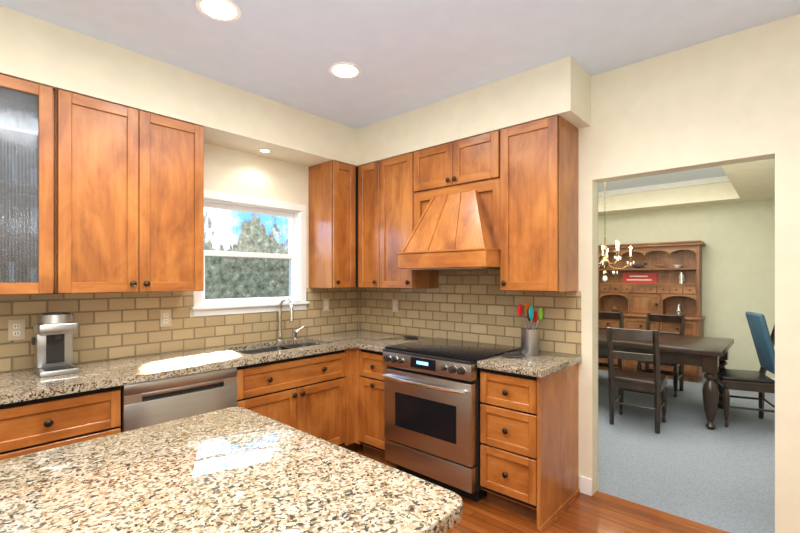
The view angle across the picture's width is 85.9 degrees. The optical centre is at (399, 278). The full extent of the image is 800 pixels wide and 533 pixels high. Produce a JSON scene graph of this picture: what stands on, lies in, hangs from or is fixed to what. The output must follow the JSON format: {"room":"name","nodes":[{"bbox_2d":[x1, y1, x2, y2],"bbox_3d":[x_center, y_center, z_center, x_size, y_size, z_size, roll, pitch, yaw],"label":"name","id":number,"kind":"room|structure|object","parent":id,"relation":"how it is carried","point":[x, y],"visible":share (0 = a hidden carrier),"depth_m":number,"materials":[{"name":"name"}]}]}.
{"room":"kitchen","nodes":[
{"label":"kitchen","id":0,"kind":"room"},
{"bbox_2d":[190,143,308,316],"bbox_3d":[-1.967,0.049,2.728,0.150,2.765,4.720,0,0,42],"label":"wall","id":1,"kind":"structure","parent":0,"point":[231,171],"depth_m":3.50,"materials":[{"name":"beige paint"}]},
{"bbox_2d":[0,74,53,294],"bbox_3d":[-2.193,-0.462,2.078,0.380,1.089,0.780,0,0,42],"label":"upper cabinet","id":2,"kind":"object","parent":1,"relation":"attached to","point":[26,187],"visible":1,"depth_m":2.20,"materials":[{"name":"brown wood"}]},
{"bbox_2d":[54,89,203,293],"bbox_3d":[-1.668,-0.462,2.662,0.380,1.089,0.780,0,0,42],"label":"upper cabinet","id":3,"kind":"object","parent":1,"relation":"attached to","point":[128,200],"visible":1,"depth_m":2.51,"materials":[{"name":"brown wood"}]},
{"bbox_2d":[0,288,358,372],"bbox_3d":[-1.784,0.300,2.810,0.010,0.431,4.086,0,0,42],"label":"tile backsplash","id":4,"kind":"structure","parent":1,"relation":"attached to","point":[117,325],"depth_m":2.90,"materials":[{"name":"beige tile"}]},
{"bbox_2d":[8,319,24,340],"bbox_3d":[-2.138,0.286,2.398,0.010,0.116,0.072,0,0,42],"label":"electrical outlet","id":5,"kind":"object","parent":4,"relation":"attached to","point":[16,329],"visible":1,"depth_m":2.40,"materials":[{"name":"plastic"}]},
{"bbox_2d":[160,309,170,326],"bbox_3d":[-1.619,0.274,2.975,0.010,0.116,0.072,0,0,42],"label":"electrical outlet","id":6,"kind":"object","parent":4,"relation":"attached to","point":[165,318],"visible":1,"depth_m":2.97,"materials":[{"name":"plastic"}]},
{"bbox_2d":[323,299,328,310],"bbox_3d":[-0.688,0.248,4.011,0.010,0.116,0.072,0,0,42],"label":"electrical outlet","id":7,"kind":"object","parent":4,"relation":"attached to","point":[325,304],"visible":1,"depth_m":4.00,"materials":[{"name":"plastic"}]},
{"bbox_2d":[190,190,309,316],"bbox_3d":[-1.218,-0.189,3.528,0.195,0.934,1.024,0,0,42],"label":"window","id":8,"kind":"structure","parent":1,"relation":"in","point":[295,214],"depth_m":3.55,"materials":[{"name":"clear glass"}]},
{"bbox_2d":[309,161,356,287],"bbox_3d":[-0.480,-0.462,3.983,0.380,1.089,0.615,0,0,42],"label":"upper cabinet","id":9,"kind":"object","parent":1,"relation":"attached to","point":[332,224],"visible":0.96,"depth_m":3.76,"materials":[{"name":"brown wood"}]},
{"bbox_2d":[0,0,799,128],"bbox_3d":[-0.251,-1.374,1.085,4.900,0.080,4.870,0,0,42],"label":"ceiling","id":10,"kind":"structure","parent":0,"point":[406,55],"depth_m":2.38,"materials":[{"name":"paint"}]},
{"bbox_2d":[195,0,241,21],"bbox_3d":[-0.893,-1.329,2.121,0.210,0.009,0.210,0,0,42],"label":"recessed light","id":11,"kind":"object","parent":10,"relation":"in","point":[224,10],"visible":1,"depth_m":2.12,"materials":[{"name":"beige"}]},
{"bbox_2d":[0,6,590,166],"bbox_3d":[-1.115,-1.171,1.882,2.250,0.326,4.600,0,0,42],"label":"soffit","id":12,"kind":"object","parent":10,"relation":"attached to","point":[39,51],"depth_m":2.81,"materials":[{"name":"beige paint"}]},
{"bbox_2d":[259,148,270,152],"bbox_3d":[-1.059,-1.003,3.372,0.090,0.010,0.090,0,0,42],"label":"recessed light","id":13,"kind":"object","parent":12,"relation":"attached to","point":[264,150],"visible":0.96,"depth_m":3.35,"materials":[{"name":"beige"}]},
{"bbox_2d":[328,62,360,78],"bbox_3d":[-0.352,-1.329,2.751,0.210,0.009,0.210,0,0,42],"label":"recessed light","id":14,"kind":"object","parent":10,"relation":"in","point":[346,70],"visible":1,"depth_m":2.74,"materials":[{"name":"beige"}]},
{"bbox_2d":[351,446,729,532],"bbox_3d":[-0.261,1.461,1.074,4.900,0.060,4.840,0,0,42],"label":"floor","id":15,"kind":"structure","parent":0,"point":[598,512],"depth_m":2.55,"materials":[{"name":"brown wood"}]},
{"bbox_2d":[0,386,120,460],"bbox_3d":[-2.119,0.995,1.990,0.608,0.872,1.282,0,0,42],"label":"base cabinet","id":16,"kind":"object","parent":15,"relation":"on","point":[34,425],"visible":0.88,"depth_m":2.05,"materials":[{"name":"brown wood"}]},
{"bbox_2d":[0,330,404,404],"bbox_3d":[-1.546,0.636,2.604,0.638,0.240,4.098,0,0,42],"label":"countertop","id":17,"kind":"structure","parent":16,"relation":"on","point":[22,385],"depth_m":2.61,"materials":[{"name":"stone"}]},
{"bbox_2d":[31,312,78,376],"bbox_3d":[-1.892,0.352,2.355,0.200,0.328,0.185,0,0,42],"label":"coffee maker","id":18,"kind":"object","parent":17,"relation":"on","point":[52,340],"visible":1,"depth_m":2.34,"materials":[{"name":"silver metal"}]},
{"bbox_2d":[277,298,293,340],"bbox_3d":[-0.945,0.337,3.545,0.214,0.357,0.056,0,0,42],"label":"faucet","id":19,"kind":"object","parent":17,"relation":"on","point":[280,317],"visible":1,"depth_m":3.58,"materials":[{"name":"silver metal"}]},
{"bbox_2d":[292,325,304,338],"bbox_3d":[-0.882,0.463,3.732,0.050,0.106,0.112,0,0,42],"label":"handle","id":20,"kind":"object","parent":17,"relation":"on","point":[295,335],"visible":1,"depth_m":3.70,"materials":[{"name":"silver metal"}]},
{"bbox_2d":[121,367,236,432],"bbox_3d":[-1.461,0.995,2.687,0.598,0.872,0.624,0,0,42],"label":"dishwasher","id":21,"kind":"object","parent":15,"relation":"on","point":[150,403],"visible":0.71,"depth_m":2.45,"materials":[{"name":"silver metal"}]},
{"bbox_2d":[0,407,462,532],"bbox_3d":[-0.885,0.974,0.673,1.112,0.915,1.910,0,0,42],"label":"countertop","id":22,"kind":"structure","parent":15,"relation":"on","point":[235,470],"depth_m":1.07,"materials":[{"name":"beige stone"}]},
{"bbox_2d":[293,348,362,449],"bbox_3d":[-0.441,0.995,3.856,0.608,0.872,0.761,0,0,42],"label":"base cabinet","id":23,"kind":"object","parent":15,"relation":"on","point":[314,395],"depth_m":3.29,"materials":[{"name":"brown wood"}]},
{"bbox_2d":[355,348,396,464],"bbox_3d":[-0.027,0.995,3.563,0.396,0.873,0.640,0,0,42],"label":"base cabinet","id":24,"kind":"object","parent":15,"relation":"on","point":[369,402],"visible":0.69,"depth_m":3.38,"materials":[{"name":"brown wood"}]},
{"bbox_2d":[355,335,431,351],"bbox_3d":[-0.014,0.536,3.553,0.368,0.040,0.638,0,0,42],"label":"countertop","id":25,"kind":"structure","parent":24,"relation":"on","point":[379,345],"depth_m":3.47,"materials":[{"name":"stone"}]},
{"bbox_2d":[403,336,418,338],"bbox_3d":[0.094,0.510,3.713,0.166,0.012,0.091,0,0,42],"label":"spoon rest","id":26,"kind":"object","parent":25,"relation":"on","point":[410,337],"visible":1,"depth_m":3.72,"materials":[{"name":"black plastic"}]},
{"bbox_2d":[382,338,520,501],"bbox_3d":[0.358,0.966,3.121,0.772,0.930,0.748,0,0,42],"label":"range","id":27,"kind":"object","parent":15,"relation":"on","point":[432,402],"visible":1,"depth_m":2.87,"materials":[{"name":"silver metal"}]},
{"bbox_2d":[480,363,579,530],"bbox_3d":[0.842,0.995,2.782,0.404,0.873,0.640,0,0,42],"label":"base cabinet","id":28,"kind":"object","parent":15,"relation":"on","point":[529,446],"visible":0.98,"depth_m":2.59,"materials":[{"name":"brown wood"}]},
{"bbox_2d":[477,350,581,377],"bbox_3d":[0.848,0.536,2.779,0.421,0.040,0.638,0,0,42],"label":"countertop","id":29,"kind":"structure","parent":28,"relation":"on","point":[541,364],"depth_m":2.64,"materials":[{"name":"stone"}]},
{"bbox_2d":[502,352,524,358],"bbox_3d":[0.749,0.509,2.848,0.130,0.014,0.130,0,0,25],"label":"pot holder","id":30,"kind":"object","parent":29,"relation":"on","point":[513,355],"visible":0.98,"depth_m":2.81,"materials":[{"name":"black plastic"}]},
{"bbox_2d":[518,301,543,354],"bbox_3d":[0.899,0.335,2.955,0.139,0.362,0.192,0,0,42],"label":"utensil crock","id":31,"kind":"object","parent":29,"relation":"on","point":[529,340],"visible":0.98,"depth_m":2.92,"materials":[{"name":"silver metal"}]},
{"bbox_2d":[448,13,799,532],"bbox_3d":[1.337,0.049,2.851,4.600,2.765,0.120,0,0,42],"label":"wall","id":32,"kind":"structure","parent":0,"point":[733,98],"depth_m":2.40,"materials":[{"name":"beige paint"}]},
{"bbox_2d":[357,161,379,287],"bbox_3d":[-0.183,-0.462,3.879,0.295,1.089,0.380,0,0,42],"label":"upper cabinet","id":33,"kind":"object","parent":32,"relation":"attached to","point":[368,225],"visible":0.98,"depth_m":3.77,"materials":[{"name":"brown wood"}]},
{"bbox_2d":[380,153,437,288],"bbox_3d":[0.066,-0.462,3.655,0.374,1.089,0.380,0,0,42],"label":"upper cabinet","id":34,"kind":"object","parent":32,"relation":"attached to","point":[396,205],"visible":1,"depth_m":3.55,"materials":[{"name":"brown wood"}]},
{"bbox_2d":[397,178,499,270],"bbox_3d":[0.439,-0.374,3.216,0.764,0.616,0.533,0,0,42],"label":"wood range hood","id":35,"kind":"object","parent":32,"relation":"attached to","point":[457,227],"visible":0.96,"depth_m":3.03,"materials":[{"name":"brown wood"}]},
{"bbox_2d":[413,131,499,192],"bbox_3d":[0.490,-0.845,3.273,0.764,0.322,0.380,0,0,42],"label":"upper cabinet","id":36,"kind":"object","parent":32,"relation":"attached to","point":[469,160],"visible":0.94,"depth_m":3.12,"materials":[{"name":"brown wood"}]},
{"bbox_2d":[359,270,580,355],"bbox_3d":[0.401,0.226,3.602,2.176,0.581,0.010,0,0,42],"label":"tile backsplash","id":37,"kind":"structure","parent":32,"relation":"attached to","point":[474,305],"depth_m":3.43,"materials":[{"name":"beige tile"}]},
{"bbox_2d":[392,299,397,311],"bbox_3d":[-0.045,0.253,3.987,0.072,0.116,0.010,0,0,42],"label":"electrical outlet","id":38,"kind":"object","parent":37,"relation":"attached to","point":[394,305],"visible":1,"depth_m":3.99,"materials":[{"name":"plastic"}]},
{"bbox_2d":[500,115,577,291],"bbox_3d":[0.924,-0.462,2.883,0.400,1.089,0.380,0,0,42],"label":"upper cabinet","id":39,"kind":"object","parent":32,"relation":"attached to","point":[538,205],"visible":1,"depth_m":2.76,"materials":[{"name":"brown wood"}]},
{"bbox_2d":[580,472,598,488],"bbox_3d":[0.523,1.376,3.673,2.230,0.110,0.014,0,0,42],"label":"baseboard","id":40,"kind":"structure","parent":32,"relation":"attached to","point":[586,485],"depth_m":2.85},
{"bbox_2d":[597,369,774,532],"bbox_3d":[2.506,1.461,4.974,3.800,0.060,4.660,0,0,42],"label":"floor","id":41,"kind":"structure","parent":0,"point":[685,463],"depth_m":3.42,"materials":[{"name":"grey carpet"}]},
{"bbox_2d":[598,311,622,370],"bbox_3d":[2.802,0.949,5.979,0.450,0.965,0.572,0,0,40],"label":"dining chair","id":42,"kind":"object","parent":41,"relation":"on","point":[611,315],"visible":0.19,"depth_m":6.06,"materials":[{"name":"brown wood"}]},
{"bbox_2d":[606,327,667,433],"bbox_3d":[2.324,0.949,4.215,0.450,0.965,0.572,0,0,39],"label":"dining chair","id":43,"kind":"object","parent":41,"relation":"on","point":[654,383],"visible":1,"depth_m":4.09,"materials":[{"name":"brown wood"}]},
{"bbox_2d":[598,240,705,382],"bbox_3d":[3.697,0.451,6.494,1.460,1.960,0.500,0,0,42],"label":"dresser","id":44,"kind":"object","parent":41,"relation":"on","point":[665,278],"visible":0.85,"depth_m":6.44,"materials":[{"name":"brown wood"}]},
{"bbox_2d":[637,313,684,396],"bbox_3d":[3.339,0.949,5.497,0.450,0.965,0.572,0,0,42],"label":"dining chair","id":45,"kind":"object","parent":41,"relation":"on","point":[680,319],"visible":0.6,"depth_m":5.53,"materials":[{"name":"brown wood"}]},
{"bbox_2d":[598,329,733,429],"bbox_3d":[2.447,1.048,5.134,2.360,0.765,1.100,0,0,42],"label":"dining table","id":46,"kind":"object","parent":41,"relation":"on","point":[709,355],"visible":0.48,"depth_m":4.27,"materials":[{"name":"brown wood"}]},
{"bbox_2d":[715,311,774,427],"bbox_3d":[3.483,0.854,4.233,0.631,1.155,0.517,0,0,25],"label":"chair","id":47,"kind":"object","parent":41,"relation":"on","point":[760,382],"visible":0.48,"depth_m":4.12,"materials":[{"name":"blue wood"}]},
{"bbox_2d":[598,199,774,377],"bbox_3d":[4.013,0.006,6.651,3.800,2.850,0.150,0,0,42],"label":"wall","id":48,"kind":"structure","parent":0,"point":[738,264],"depth_m":6.02,"materials":[{"name":"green paint"}]},
{"bbox_3d":[3.823,0.006,3.709,0.150,2.850,4.480,0,0,42],"label":"wall","id":49,"kind":"structure","parent":0,"visible":0},
{"bbox_2d":[598,158,774,215],"bbox_3d":[2.466,-1.239,4.929,3.500,0.380,4.480,0,0,42],"label":"tray ceiling","id":50,"kind":"structure","parent":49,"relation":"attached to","point":[739,182],"depth_m":5.87,"materials":[{"name":"paint"}]},
{"bbox_2d":[598,237,633,281],"bbox_3d":[2.447,-0.657,5.134,0.455,1.384,0.455,0,0,-16],"label":"chandelier","id":51,"kind":"object","parent":50,"relation":"hanging from","point":[604,262],"visible":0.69,"depth_m":5.09,"materials":[{"name":"gold metal"}]},
{"label":"outside","id":52,"kind":"structure","parent":0,"visible":0},
{"bbox_2d":[204,207,288,298],"bbox_3d":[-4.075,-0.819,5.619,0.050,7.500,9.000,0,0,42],"label":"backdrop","id":53,"kind":"structure","parent":52,"point":[248,236],"depth_m":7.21,"materials":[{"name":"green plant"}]}
]}

